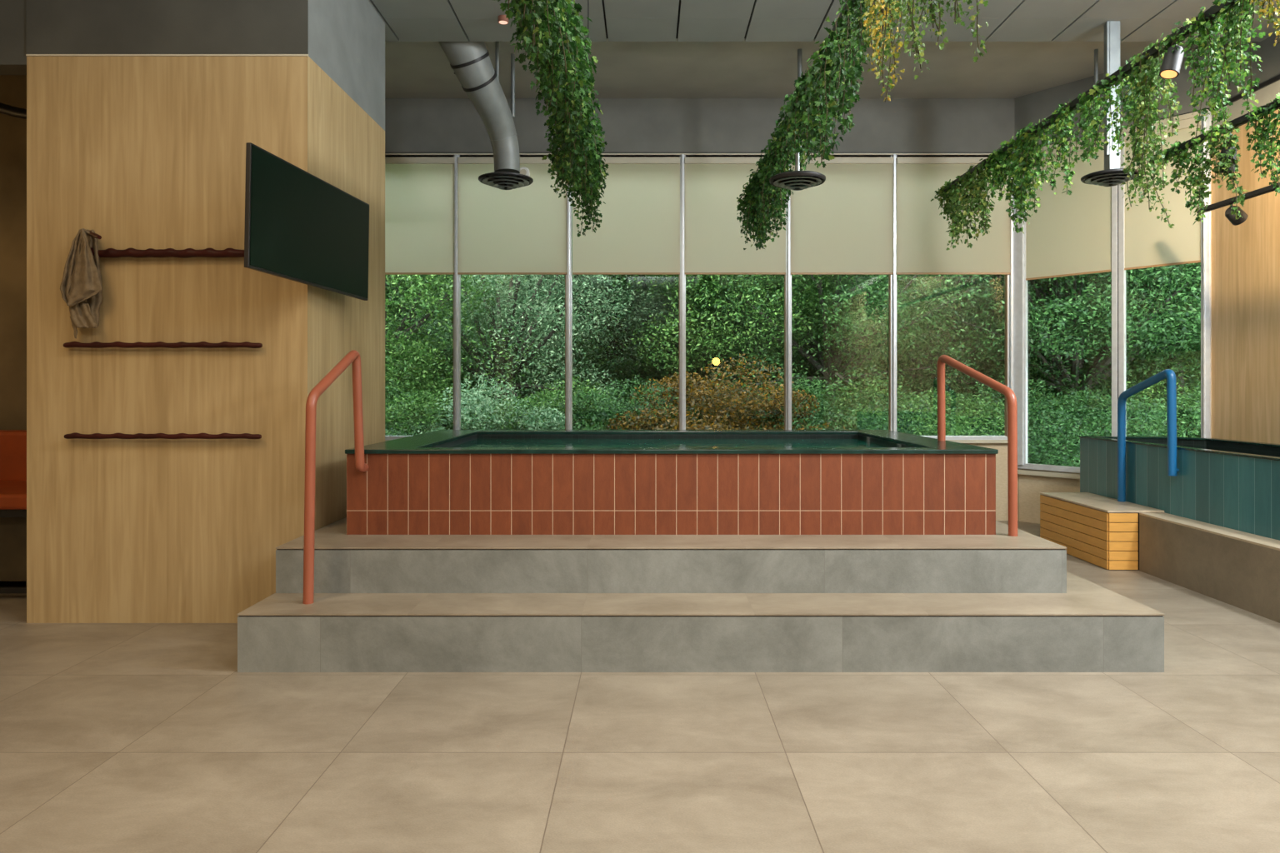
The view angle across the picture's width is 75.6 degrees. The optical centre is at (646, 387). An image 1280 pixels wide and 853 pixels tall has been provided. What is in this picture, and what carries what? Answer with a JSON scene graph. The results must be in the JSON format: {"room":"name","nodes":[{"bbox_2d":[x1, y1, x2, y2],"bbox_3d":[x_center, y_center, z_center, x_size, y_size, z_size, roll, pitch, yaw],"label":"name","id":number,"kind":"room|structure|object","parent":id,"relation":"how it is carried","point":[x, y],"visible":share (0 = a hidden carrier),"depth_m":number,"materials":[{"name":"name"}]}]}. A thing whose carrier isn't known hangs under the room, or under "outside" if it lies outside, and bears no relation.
{"room":"indoor spa","nodes":[
{"label":"indoor spa","id":0,"kind":"room"},
{"bbox_2d":[0,75,26,429],"bbox_3d":[-4.894,-0.731,5.888,3.212,3.962,0.225,0,0,0],"label":"wall","id":1,"kind":"structure","parent":0,"point":[12,87],"depth_m":5.78,"materials":[{"name":"paint"}]},
{"bbox_2d":[0,0,308,74],"bbox_3d":[-4.147,-2.212,4.448,4.705,1.000,0.154,0,0,0],"label":"wall","id":2,"kind":"structure","parent":0,"point":[52,27],"depth_m":4.37,"materials":[{"name":"grey paint"}]},
{"bbox_2d":[308,0,384,130],"bbox_3d":[-2.543,-2.237,5.025,1.489,0.950,1.300,0,0,0],"label":"wall","id":3,"kind":"structure","parent":0,"point":[347,37],"depth_m":5.04,"materials":[{"name":"grey paint"}]},
{"bbox_2d":[0,520,1279,852],"bbox_3d":[-0.625,1.350,1.500,11.750,0.200,13.500,0,0,0],"label":"floor","id":4,"kind":"structure","parent":0,"point":[115,737],"depth_m":2.81,"materials":[{"name":"tile"}]},
{"bbox_2d":[0,430,26,594],"bbox_3d":[-4.725,0.753,5.263,2.800,0.919,0.875,0,0,0],"label":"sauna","id":5,"kind":"object","parent":4,"relation":"on","point":[12,442],"visible":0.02,"depth_m":5.00,"materials":[{"name":"orange leather"}]},
{"bbox_2d":[0,480,26,509],"bbox_3d":[-4.725,0.672,5.188,2.800,0.094,0.725,0,0,0],"label":"seat cushion","id":6,"kind":"object","parent":5,"relation":"on","point":[12,493],"depth_m":4.84,"materials":[{"name":"orange leather"}]},
{"bbox_2d":[26,56,384,623],"bbox_3d":[-2.543,-0.256,5.025,1.489,3.012,1.300,0,0,0],"label":"wall pier","id":7,"kind":"object","parent":4,"relation":"on","point":[139,152],"visible":0.79,"depth_m":4.37,"materials":[{"name":"brown wood"}]},
{"bbox_2d":[86,230,101,239],"bbox_3d":[-2.874,-0.791,4.274,0.281,0.080,0.027,0,0,44],"label":"peg","id":8,"kind":"object","parent":7,"relation":"attached to","point":[91,233],"visible":0.83,"depth_m":4.19,"materials":[{"name":"red wood"}]},
{"bbox_2d":[60,228,102,339],"bbox_3d":[-2.920,-0.542,4.280,0.228,0.576,0.121,0,0,5],"label":"linen towel","id":9,"kind":"object","parent":8,"relation":"hanging from","point":[81,287],"visible":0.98,"depth_m":4.27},
{"bbox_2d":[63,341,262,348],"bbox_3d":[-2.542,-0.224,4.348,1.038,0.036,0.059,0,0,0],"label":"wall rack","id":10,"kind":"object","parent":7,"relation":"attached to","point":[72,344],"visible":1,"depth_m":4.32,"materials":[{"name":"red wood"}]},
{"bbox_2d":[64,432,261,439],"bbox_3d":[-2.542,0.255,4.348,1.030,0.035,0.058,0,0,0],"label":"wall rack","id":11,"kind":"object","parent":7,"relation":"attached to","point":[72,436],"visible":1,"depth_m":4.32,"materials":[{"name":"red wood"}]},
{"bbox_2d":[90,247,244,258],"bbox_3d":[-2.491,-0.707,4.343,0.956,0.054,0.068,0,0,0],"label":"wall rack","id":12,"kind":"object","parent":7,"relation":"attached to","point":[109,252],"visible":0.83,"depth_m":4.32,"materials":[{"name":"red wood"}]},
{"bbox_2d":[25,54,308,56],"bbox_3d":[-2.541,-1.761,4.372,1.494,0.009,0.005,0,0,0],"label":"trim","id":13,"kind":"object","parent":7,"relation":"attached to","point":[27,55],"visible":1,"depth_m":4.37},
{"bbox_2d":[244,142,369,300],"bbox_3d":[-1.773,-0.815,4.320,0.107,0.605,1.154,0,0,8],"label":"television","id":14,"kind":"object","parent":7,"relation":"attached to","point":[300,227],"visible":1,"depth_m":4.17,"materials":[{"name":"black glass"}]},
{"bbox_2d":[237,517,1164,672],"bbox_3d":[0.237,1.011,5.215,4.067,0.478,3.195,0,0,0],"label":"stepped platform","id":15,"kind":"object","parent":4,"relation":"on","point":[999,602],"visible":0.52,"depth_m":3.76,"materials":[{"name":"concrete"}]},
{"bbox_2d":[302,350,368,604],"bbox_3d":[-1.517,0.402,4.052,0.064,1.184,0.557,0,0,8],"label":"handrail","id":16,"kind":"object","parent":15,"relation":"on","point":[353,357],"visible":1,"depth_m":3.79,"materials":[{"name":"metal"}]},
{"bbox_2d":[345,430,998,534],"bbox_3d":[0.130,0.549,5.315,3.414,0.448,2.015,0,0,0],"label":"hot tub","id":17,"kind":"object","parent":15,"relation":"on","point":[441,482],"visible":1,"depth_m":4.32,"materials":[{"name":"tile"}]},
{"bbox_2d":[936,355,1017,536],"bbox_3d":[1.850,0.288,4.660,0.050,0.970,0.784,0,0,-9],"label":"handrail","id":18,"kind":"object","parent":15,"relation":"on","point":[1006,391],"visible":1,"depth_m":4.30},
{"bbox_2d":[1040,492,1164,569],"bbox_3d":[3.337,1.045,6.113,0.385,0.410,0.979,0,0,0],"label":"step","id":19,"kind":"structure","parent":4,"relation":"on","point":[1102,532],"depth_m":5.85,"materials":[{"name":"wood"}]},
{"bbox_2d":[1079,435,1279,540],"bbox_3d":[3.978,0.626,4.172,0.906,0.458,5.119,0,0,0],"label":"tub","id":20,"kind":"object","parent":4,"relation":"on","point":[1232,484],"visible":0.86,"depth_m":5.42,"materials":[{"name":"teal tile"}]},
{"bbox_2d":[1117,369,1179,501],"bbox_3d":[3.504,0.365,5.781,0.067,0.976,0.641,0,0,0],"label":"handrail","id":21,"kind":"object","parent":20,"relation":"attached to","point":[1172,469],"visible":0.98,"depth_m":5.67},
{"bbox_2d":[1139,512,1279,623],"bbox_3d":[3.894,1.052,4.112,1.075,0.395,5.225,0,0,0],"label":"plinth","id":22,"kind":"object","parent":4,"relation":"on","point":[1239,569],"visible":0.5,"depth_m":4.89,"materials":[{"name":"concrete"}]},
{"bbox_2d":[385,98,1014,152],"bbox_3d":[0.163,-2.447,7.894,6.825,0.531,0.312,0,0,0],"label":"lintel","id":23,"kind":"object","parent":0,"point":[412,125],"visible":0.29,"depth_m":7.74,"materials":[{"name":"grey paint"}]},
{"bbox_2d":[385,107,1209,157],"bbox_3d":[0.625,-2.171,7.116,7.625,0.055,1.263,0,0,0],"label":"trim","id":24,"kind":"structure","parent":23,"relation":"attached to","point":[467,155],"depth_m":7.68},
{"bbox_2d":[385,38,1198,98],"bbox_3d":[-0.688,-2.837,7.169,11.875,0.250,2.412,0,0,0],"label":"ceiling","id":25,"kind":"structure","parent":0,"point":[676,69],"depth_m":7.02,"materials":[{"name":"paint"}]},
{"bbox_2d":[438,39,519,173],"bbox_3d":[-1.272,-2.272,6.419,0.328,1.034,0.922,0,0,27],"label":"air duct","id":26,"kind":"object","parent":25,"relation":"hanging from","point":[470,62],"visible":0.89,"depth_m":6.35,"materials":[{"name":"silver metal"}]},
{"bbox_2d":[478,171,533,189],"bbox_3d":[-1.152,-1.664,6.750,0.444,0.096,0.444,0,0,0],"label":"air diffuser","id":27,"kind":"object","parent":26,"relation":"attached to","point":[501,180],"visible":1,"depth_m":6.71,"materials":[{"name":"black metal"}]},
{"bbox_2d":[368,0,1279,41],"bbox_3d":[-0.688,-2.731,0.356,11.875,0.463,11.212,0,0,0],"label":"ceiling","id":28,"kind":"structure","parent":0,"point":[404,20],"depth_m":5.62,"materials":[{"name":"paint"}]},
{"bbox_2d":[493,0,609,237],"bbox_3d":[-0.345,-1.190,3.636,0.326,0.566,3.128,0,0,-1],"label":"ivy garland","id":29,"kind":"object","parent":28,"relation":"hanging from","point":[554,41],"visible":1,"depth_m":3.31,"materials":[{"name":"green plant"}]},
{"bbox_2d":[736,6,867,249],"bbox_3d":[0.735,-1.168,4.601,0.265,0.564,3.138,0,0,0],"label":"ivy garland","id":30,"kind":"object","parent":28,"relation":"hanging from","point":[812,92],"visible":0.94,"depth_m":3.65,"materials":[{"name":"green plant"}]},
{"bbox_2d":[759,0,855,169],"bbox_3d":[0.743,-1.931,3.719,0.034,1.137,4.438,0,0,0],"label":"track","id":31,"kind":"object","parent":28,"relation":"hanging from","point":[833,29],"visible":0.02,"depth_m":3.16,"materials":[{"name":"black metal"}]},
{"bbox_2d":[769,135,825,190],"bbox_3d":[0.754,-1.181,4.125,0.278,0.389,0.278,0,0,0],"label":"air diffuser","id":32,"kind":"object","parent":31,"relation":"attached to","point":[797,180],"visible":0.97,"depth_m":4.08,"materials":[{"name":"black metal"}]},
{"bbox_2d":[835,0,880,71],"bbox_3d":[0.749,-1.284,2.877,0.126,0.311,0.321,0,0,-6],"label":"vine","id":33,"kind":"object","parent":31,"relation":"hanging from","point":[857,12],"visible":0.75,"depth_m":2.91,"materials":[{"name":"green plant"}]},
{"bbox_2d":[860,0,909,102],"bbox_3d":[0.741,-1.155,2.542,0.150,0.571,0.365,0,0,4],"label":"vine","id":34,"kind":"object","parent":31,"relation":"hanging from","point":[873,32],"visible":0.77,"depth_m":2.53,"materials":[{"name":"green plant"}]},
{"bbox_2d":[871,0,931,91],"bbox_3d":[0.722,-1.126,2.327,0.160,0.600,0.274,0,0,23],"label":"vine","id":35,"kind":"object","parent":31,"relation":"hanging from","point":[919,50],"visible":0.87,"depth_m":2.29,"materials":[{"name":"green plant"}]},
{"bbox_2d":[903,0,988,62],"bbox_3d":[0.760,-1.131,2.095,0.192,0.612,0.310,0,0,-20],"label":"vine","id":36,"kind":"object","parent":31,"relation":"hanging from","point":[957,20],"visible":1,"depth_m":2.08,"materials":[{"name":"green plant"}]},
{"bbox_2d":[944,0,1241,192],"bbox_3d":[2.098,-1.931,3.688,0.034,1.137,4.375,0,0,0],"label":"track","id":37,"kind":"object","parent":28,"relation":"hanging from","point":[1215,9],"visible":0.33,"depth_m":3.57,"materials":[{"name":"black metal"}]},
{"bbox_2d":[930,175,972,249],"bbox_3d":[2.099,-1.188,5.664,0.167,0.492,0.492,0,0,0],"label":"vine","id":38,"kind":"object","parent":37,"relation":"hanging from","point":[952,195],"visible":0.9,"depth_m":5.59,"materials":[{"name":"green plant"}]},
{"bbox_2d":[956,159,994,248],"bbox_3d":[2.100,-1.155,5.222,0.169,0.540,0.408,0,0,0],"label":"vine","id":39,"kind":"object","parent":37,"relation":"hanging from","point":[977,187],"visible":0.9,"depth_m":5.25,"materials":[{"name":"green plant"}]},
{"bbox_2d":[980,140,1025,215],"bbox_3d":[2.101,-1.207,4.844,0.162,0.448,0.406,0,0,0],"label":"vine","id":40,"kind":"object","parent":37,"relation":"hanging from","point":[995,164],"visible":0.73,"depth_m":4.84,"materials":[{"name":"green plant"}]},
{"bbox_2d":[1003,119,1056,234],"bbox_3d":[2.085,-1.148,4.511,0.182,0.569,0.448,0,0,4],"label":"vine","id":41,"kind":"object","parent":37,"relation":"hanging from","point":[1026,154],"visible":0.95,"depth_m":4.49,"materials":[{"name":"green plant"}]},
{"bbox_2d":[1036,99,1079,195],"bbox_3d":[2.087,-1.197,4.194,0.187,0.486,0.355,0,0,0],"label":"vine","id":42,"kind":"object","parent":37,"relation":"hanging from","point":[1062,131],"visible":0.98,"depth_m":4.12,"materials":[{"name":"green plant"}]},
{"bbox_2d":[1069,73,1122,165],"bbox_3d":[2.092,-1.230,3.854,0.150,0.390,0.350,0,0,0],"label":"vine","id":43,"kind":"object","parent":37,"relation":"hanging from","point":[1087,112],"visible":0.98,"depth_m":3.81,"materials":[{"name":"green plant"}]},
{"bbox_2d":[1105,54,1162,197],"bbox_3d":[2.122,-1.125,3.593,0.155,0.598,0.296,0,0,0],"label":"vine","id":44,"kind":"object","parent":37,"relation":"hanging from","point":[1133,79],"visible":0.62,"depth_m":3.58,"materials":[{"name":"green plant"}]},
{"bbox_2d":[1120,39,1182,228],"bbox_3d":[2.127,-1.043,3.418,0.203,0.750,0.262,0,0,-3],"label":"vine","id":45,"kind":"object","parent":37,"relation":"hanging from","point":[1152,65],"visible":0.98,"depth_m":3.43,"materials":[{"name":"green plant"}]},
{"bbox_2d":[1159,43,1184,79],"bbox_3d":[2.080,-1.297,3.270,0.092,0.136,0.069,0,0,-21],"label":"track spotlight","id":46,"kind":"object","parent":37,"relation":"hanging from","point":[1170,68],"visible":0.94,"depth_m":3.25,"materials":[{"name":"silver metal"}]},
{"bbox_2d":[1178,0,1257,148],"bbox_3d":[2.097,-1.153,3.075,0.188,0.546,0.302,0,0,-4],"label":"vine","id":47,"kind":"object","parent":37,"relation":"hanging from","point":[1203,40],"visible":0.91,"depth_m":3.06,"materials":[{"name":"green plant"}]},
{"bbox_2d":[1217,0,1267,106],"bbox_3d":[2.099,-1.209,2.923,0.125,0.437,0.211,0,0,9],"label":"vine","id":48,"kind":"object","parent":37,"relation":"hanging from","point":[1236,20],"visible":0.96,"depth_m":2.89,"materials":[{"name":"green plant"}]},
{"bbox_2d":[1250,0,1279,46],"bbox_3d":[2.097,-1.273,2.770,0.107,0.328,0.201,0,0,0],"label":"vine","id":49,"kind":"object","parent":37,"relation":"hanging from","point":[1271,8],"visible":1,"depth_m":2.77,"materials":[{"name":"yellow plant"}]},
{"bbox_2d":[1104,20,1119,169],"bbox_3d":[3.185,-1.994,5.662,0.093,1.013,0.074,0,0,0],"label":"rod","id":50,"kind":"object","parent":28,"relation":"hanging from","point":[1112,28],"visible":0.72,"depth_m":5.62,"materials":[{"name":"metal"}]},
{"bbox_2d":[1080,168,1139,186],"bbox_3d":[3.186,-1.420,5.662,0.366,0.082,0.366,0,0,0],"label":"air diffuser","id":51,"kind":"object","parent":50,"relation":"hanging from","point":[1108,177],"visible":0.91,"depth_m":5.62,"materials":[{"name":"black metal"}]},
{"bbox_2d":[1150,99,1279,162],"bbox_3d":[3.087,-1.931,3.519,0.034,1.137,3.038,0,0,0],"label":"track","id":52,"kind":"object","parent":28,"relation":"hanging from","point":[1242,120],"visible":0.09,"depth_m":4.31,"materials":[{"name":"black metal"}]},
{"bbox_2d":[1164,136,1210,224],"bbox_3d":[3.086,-1.169,4.734,0.148,0.516,0.321,0,0,0],"label":"vine","id":53,"kind":"object","parent":52,"relation":"hanging from","point":[1183,157],"visible":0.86,"depth_m":4.70,"materials":[{"name":"green plant"}]},
{"bbox_2d":[1191,119,1247,219],"bbox_3d":[3.077,-1.154,4.410,0.183,0.552,0.284,0,0,0],"label":"vine","id":54,"kind":"object","parent":52,"relation":"hanging from","point":[1208,162],"visible":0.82,"depth_m":4.39,"materials":[{"name":"green plant"}]},
{"bbox_2d":[1245,93,1279,195],"bbox_3d":[3.086,-1.176,4.070,0.158,0.504,0.294,0,0,0],"label":"vine","id":55,"kind":"object","parent":52,"relation":"hanging from","point":[1264,137],"visible":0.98,"depth_m":4.09,"materials":[{"name":"green plant"}]},
{"bbox_2d":[1196,182,1279,214],"bbox_3d":[4.147,-1.900,4.098,0.034,1.200,4.196,0,0,0],"label":"track","id":56,"kind":"object","parent":28,"relation":"hanging from","point":[1267,189],"visible":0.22,"depth_m":5.71,"materials":[{"name":"black metal"}]},
{"bbox_2d":[964,443,1008,520],"bbox_3d":[0.100,0.866,7.859,6.700,0.769,0.256,0,0,0],"label":"wall","id":57,"kind":"structure","parent":0,"point":[1002,497],"depth_m":7.73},
{"bbox_2d":[385,154,460,439],"bbox_3d":[-2.483,-0.844,7.731,1.476,2.674,0.138,0,0,0],"label":"window","id":58,"kind":"structure","parent":57,"relation":"in","point":[457,278],"depth_m":7.67,"materials":[{"name":"metal"}]},
{"bbox_2d":[385,157,454,274],"bbox_3d":[-2.454,-1.596,7.684,1.342,1.091,0.042,0,0,0],"label":"roller blind","id":59,"kind":"object","parent":58,"relation":"attached to","point":[419,192],"visible":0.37,"depth_m":7.68,"materials":[{"name":"beige"}]},
{"bbox_2d":[460,155,572,429],"bbox_3d":[-1.236,-0.844,7.731,1.076,2.674,0.138,0,0,0],"label":"window","id":60,"kind":"structure","parent":57,"relation":"in","point":[568,278],"depth_m":7.69,"materials":[{"name":"metal"}]},
{"bbox_2d":[457,157,567,274],"bbox_3d":[-1.246,-1.596,7.684,1.020,1.091,0.042,0,0,0],"label":"roller blind","id":61,"kind":"object","parent":60,"relation":"attached to","point":[520,231],"visible":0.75,"depth_m":7.68,"materials":[{"name":"beige"}]},
{"bbox_2d":[603,154,685,429],"bbox_3d":[-0.181,-0.844,7.731,1.092,2.674,0.138,0,0,0],"label":"window","id":62,"kind":"structure","parent":57,"relation":"in","point":[682,277],"depth_m":7.69,"materials":[{"name":"metal"}]},
{"bbox_2d":[572,157,679,274],"bbox_3d":[-0.190,-1.596,7.684,1.000,1.091,0.042,0,0,0],"label":"roller blind","id":63,"kind":"object","parent":62,"relation":"attached to","point":[638,233],"visible":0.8,"depth_m":7.68,"materials":[{"name":"beige"}]},
{"bbox_2d":[685,155,791,429],"bbox_3d":[0.845,-0.844,7.731,1.017,2.674,0.138,0,0,0],"label":"window","id":64,"kind":"structure","parent":57,"relation":"in","point":[787,277],"depth_m":7.69,"materials":[{"name":"metal"}]},
{"bbox_2d":[684,157,785,274],"bbox_3d":[0.824,-1.596,7.684,0.942,1.091,0.042,0,0,0],"label":"roller blind","id":65,"kind":"object","parent":64,"relation":"attached to","point":[713,242],"visible":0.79,"depth_m":7.68,"materials":[{"name":"beige"}]},
{"bbox_2d":[811,154,896,431],"bbox_3d":[1.830,-0.844,7.731,1.010,2.674,0.138,0,0,0],"label":"window","id":66,"kind":"structure","parent":57,"relation":"in","point":[892,278],"depth_m":7.69,"materials":[{"name":"metal"}]},
{"bbox_2d":[790,157,893,274],"bbox_3d":[1.814,-1.596,7.684,0.961,1.091,0.042,0,0,0],"label":"roller blind","id":67,"kind":"object","parent":66,"relation":"attached to","point":[843,224],"visible":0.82,"depth_m":7.68,"materials":[{"name":"beige"}]},
{"bbox_2d":[896,155,1013,439],"bbox_3d":[2.865,-0.844,7.731,1.118,2.674,0.138,0,0,0],"label":"window","id":68,"kind":"structure","parent":57,"relation":"in","point":[1008,278],"depth_m":7.69,"materials":[{"name":"metal"}]},
{"bbox_2d":[895,157,1010,274],"bbox_3d":[2.861,-1.596,7.684,1.070,1.091,0.042,0,0,0],"label":"roller blind","id":69,"kind":"object","parent":68,"relation":"attached to","point":[922,238],"visible":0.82,"depth_m":7.68,"materials":[{"name":"beige"}]},
{"bbox_2d":[1017,468,1079,524],"bbox_3d":[4.034,1.000,7.207,0.250,0.500,1.608,0,0,-39],"label":"wall","id":70,"kind":"structure","parent":0,"point":[1029,487],"depth_m":7.58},
{"bbox_2d":[1013,150,1117,473],"bbox_3d":[3.738,-0.714,7.387,0.138,2.935,0.932,0,0,-39],"label":"window","id":71,"kind":"structure","parent":70,"relation":"in","point":[1020,283],"depth_m":7.62,"materials":[{"name":"metal"}]},
{"bbox_2d":[1025,139,1111,279],"bbox_3d":[3.735,-1.566,7.345,0.044,1.151,0.784,0,0,-39],"label":"roller blind","id":72,"kind":"object","parent":71,"relation":"attached to","point":[1067,235],"visible":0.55,"depth_m":7.31,"materials":[{"name":"beige"}]},
{"bbox_2d":[1117,110,1211,438],"bbox_3d":[4.238,-0.714,6.761,0.138,2.935,0.682,0,0,-39],"label":"window","id":73,"kind":"structure","parent":70,"relation":"in","point":[1206,227],"depth_m":6.50,"materials":[{"name":"metal"}]},
{"bbox_2d":[1123,118,1200,269],"bbox_3d":[4.212,-1.566,6.748,0.044,1.151,0.567,0,0,-39],"label":"roller blind","id":74,"kind":"object","parent":73,"relation":"attached to","point":[1149,242],"visible":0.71,"depth_m":6.73,"materials":[{"name":"beige"}]},
{"bbox_2d":[1014,44,1209,150],"bbox_3d":[4.043,-2.447,7.214,0.275,0.531,1.608,0,0,-39],"label":"lintel","id":75,"kind":"object","parent":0,"point":[1032,107],"visible":0.21,"depth_m":7.31,"materials":[{"name":"grey paint"}]},
{"bbox_2d":[1210,30,1279,444],"bbox_3d":[4.562,-0.731,0.625,0.250,3.962,11.750,0,0,0],"label":"wall","id":76,"kind":"structure","parent":0,"point":[1246,256],"depth_m":6.09,"materials":[{"name":"brown wood"}]},
{"bbox_2d":[1211,80,1279,126],"bbox_3d":[4.562,-2.081,0.625,0.250,0.200,11.750,0,0,0],"label":"wall","id":77,"kind":"structure","parent":0,"point":[1264,95],"depth_m":6.01,"materials":[{"name":"paint"}]},
{"label":"outside","id":78,"kind":"structure","parent":0,"visible":0},
{"bbox_3d":[2.500,2.300,34.188,95.000,0.300,51.625,0,0,0],"label":"ground","id":79,"kind":"structure","parent":78,"visible":0},
{"bbox_2d":[385,379,450,435],"bbox_3d":[-3.719,0.974,10.162,2.780,2.274,2.810,0,0,-37],"label":"shrub","id":80,"kind":"object","parent":79,"relation":"on","point":[392,432],"visible":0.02,"depth_m":9.94,"materials":[{"name":"green plant"}]},
{"bbox_2d":[385,375,497,435],"bbox_3d":[-3.040,0.974,10.743,2.810,2.274,2.780,0,0,27],"label":"shrub","id":81,"kind":"object","parent":79,"relation":"on","point":[432,400],"visible":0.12,"depth_m":10.15,"materials":[{"name":"green plant"}]},
{"bbox_2d":[385,275,544,424],"bbox_3d":[-4.281,-0.602,12.129,4.914,5.831,5.174,0,0,-39],"label":"tree","id":82,"kind":"object","parent":79,"relation":"on","point":[393,364],"visible":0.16,"depth_m":11.37,"materials":[{"name":"green plant"}]},
{"bbox_2d":[385,320,555,429],"bbox_3d":[-3.338,0.461,14.992,4.169,3.411,4.215,0,0,-5],"label":"shrub","id":83,"kind":"object","parent":79,"relation":"on","point":[474,383],"visible":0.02,"depth_m":13.78,"materials":[{"name":"green plant"}]},
{"bbox_2d":[385,374,582,435],"bbox_3d":[-1.968,0.974,10.361,2.810,2.274,2.780,0,0,17],"label":"shrub","id":84,"kind":"object","parent":79,"relation":"on","point":[482,403],"visible":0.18,"depth_m":9.96,"materials":[{"name":"green plant"}]},
{"bbox_2d":[385,275,635,419],"bbox_3d":[-2.248,-1.002,12.524,4.491,6.598,5.869,0,0,-20],"label":"tree","id":85,"kind":"object","parent":79,"relation":"on","point":[511,311],"visible":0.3,"depth_m":12.14,"materials":[{"name":"green plant"}]},
{"bbox_2d":[448,376,630,429],"bbox_3d":[-1.287,0.974,10.965,2.780,2.274,2.810,0,0,-34],"label":"shrub","id":86,"kind":"object","parent":79,"relation":"on","point":[552,393],"visible":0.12,"depth_m":10.37,"materials":[{"name":"green plant"}]},
{"bbox_2d":[426,319,672,429],"bbox_3d":[-1.484,0.461,14.583,4.169,3.411,4.215,0,0,10],"label":"shrub","id":87,"kind":"object","parent":79,"relation":"on","point":[621,370],"visible":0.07,"depth_m":13.37,"materials":[{"name":"green plant"}]},
{"bbox_2d":[534,375,706,429],"bbox_3d":[-0.343,0.974,10.663,2.810,2.274,2.780,0,0,-11],"label":"shrub","id":88,"kind":"object","parent":79,"relation":"on","point":[605,412],"visible":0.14,"depth_m":10.44,"materials":[{"name":"green plant"}]},
{"bbox_2d":[511,275,757,421],"bbox_3d":[-0.280,-1.344,13.941,4.403,7.277,4.740,0,0,40],"label":"tree","id":89,"kind":"object","parent":79,"relation":"on","point":[643,299],"visible":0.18,"depth_m":13.23,"materials":[{"name":"green plant"}]},
{"bbox_2d":[543,320,749,427],"bbox_3d":[-0.022,0.461,15.093,4.215,3.411,4.169,0,0,-14],"label":"shrub","id":90,"kind":"object","parent":79,"relation":"on","point":[645,332],"visible":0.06,"depth_m":13.53,"materials":[{"name":"green plant"}]},
{"bbox_2d":[605,353,847,429],"bbox_3d":[0.925,0.851,10.471,3.147,2.547,3.113,0,0,-8],"label":"shrub","id":91,"kind":"object","parent":79,"relation":"on","point":[699,399],"visible":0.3,"depth_m":10.15,"materials":[{"name":"plant"}]},
{"bbox_2d":[572,275,882,425],"bbox_3d":[1.289,-0.749,13.436,5.172,6.138,5.447,0,0,-4],"label":"tree","id":92,"kind":"object","parent":79,"relation":"on","point":[672,339],"visible":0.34,"depth_m":12.21,"materials":[{"name":"green plant"}]},
{"bbox_2d":[630,320,844,426],"bbox_3d":[1.499,0.461,14.546,4.169,3.411,4.215,0,0,-35],"label":"shrub","id":93,"kind":"object","parent":79,"relation":"on","point":[649,373],"visible":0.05,"depth_m":13.33,"materials":[{"name":"green plant"}]},
{"bbox_2d":[671,376,835,429],"bbox_3d":[1.655,0.974,11.421,2.780,2.274,2.810,0,0,19],"label":"shrub","id":94,"kind":"object","parent":79,"relation":"on","point":[797,386],"visible":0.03,"depth_m":11.12,"materials":[{"name":"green plant"}]},
{"bbox_2d":[751,375,935,435],"bbox_3d":[2.507,0.974,10.737,2.810,2.274,2.780,0,0,-8],"label":"shrub","id":95,"kind":"object","parent":79,"relation":"on","point":[840,425],"visible":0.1,"depth_m":10.15,"materials":[{"name":"green plant"}]},
{"bbox_2d":[661,275,1060,422],"bbox_3d":[2.814,-1.171,12.460,6.178,6.945,4.727,0,0,22],"label":"tree","id":96,"kind":"object","parent":79,"relation":"on","point":[829,367],"visible":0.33,"depth_m":11.70,"materials":[{"name":"green plant"}]},
{"bbox_2d":[797,321,1031,409],"bbox_3d":[4.639,0.461,14.614,4.169,3.411,4.215,0,0,8],"label":"shrub","id":97,"kind":"object","parent":79,"relation":"on","point":[958,386],"visible":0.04,"depth_m":13.08,"materials":[{"name":"green plant"}]},
{"bbox_2d":[833,375,1031,441],"bbox_3d":[3.356,0.974,10.557,2.780,2.274,2.810,0,0,41],"label":"shrub","id":98,"kind":"object","parent":79,"relation":"on","point":[957,426],"visible":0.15,"depth_m":10.04,"materials":[{"name":"green plant"}]},
{"bbox_2d":[760,272,1106,426],"bbox_3d":[4.701,-1.171,12.939,6.178,6.945,4.727,0,0,24],"label":"tree","id":99,"kind":"object","parent":79,"relation":"on","point":[993,281],"visible":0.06,"depth_m":12.62,"materials":[{"name":"green plant"}]},
{"bbox_2d":[896,375,1078,466],"bbox_3d":[4.267,0.974,11.032,2.780,2.274,2.810,0,0,30],"label":"shrub","id":100,"kind":"object","parent":79,"relation":"on","point":[961,394],"visible":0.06,"depth_m":10.60,"materials":[{"name":"green plant"}]},
{"bbox_2d":[870,262,1200,467],"bbox_3d":[6.181,-0.897,12.031,5.431,6.444,5.719,0,0,-15],"label":"tree","id":101,"kind":"object","parent":79,"relation":"on","point":[1063,356],"visible":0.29,"depth_m":11.37,"materials":[{"name":"green plant"}]},
{"bbox_2d":[934,377,1186,467],"bbox_3d":[5.111,0.974,10.342,2.810,2.274,2.780,0,0,-25],"label":"shrub","id":102,"kind":"object","parent":79,"relation":"on","point":[1062,415],"visible":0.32,"depth_m":9.74,"materials":[{"name":"green plant"}]},
{"bbox_2d":[1027,375,1199,466],"bbox_3d":[6.303,0.974,11.061,2.810,2.274,2.780,0,0,-18],"label":"shrub","id":103,"kind":"object","parent":79,"relation":"on","point":[1142,392],"visible":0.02,"depth_m":10.83,"materials":[{"name":"green plant"}]},
{"bbox_2d":[1060,262,1200,404],"bbox_3d":[8.614,-1.737,12.621,5.267,8.086,4.892,0,0,-29],"label":"tree","id":104,"kind":"object","parent":79,"relation":"on","point":[1184,379],"visible":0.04,"depth_m":12.44,"materials":[{"name":"green plant"}]},
{"bbox_2d":[1085,379,1200,437],"bbox_3d":[7.045,0.974,10.598,2.780,2.274,2.810,0,0,-2],"label":"shrub","id":105,"kind":"object","parent":79,"relation":"on","point":[1194,426],"visible":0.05,"depth_m":10.11,"materials":[{"name":"green plant"}]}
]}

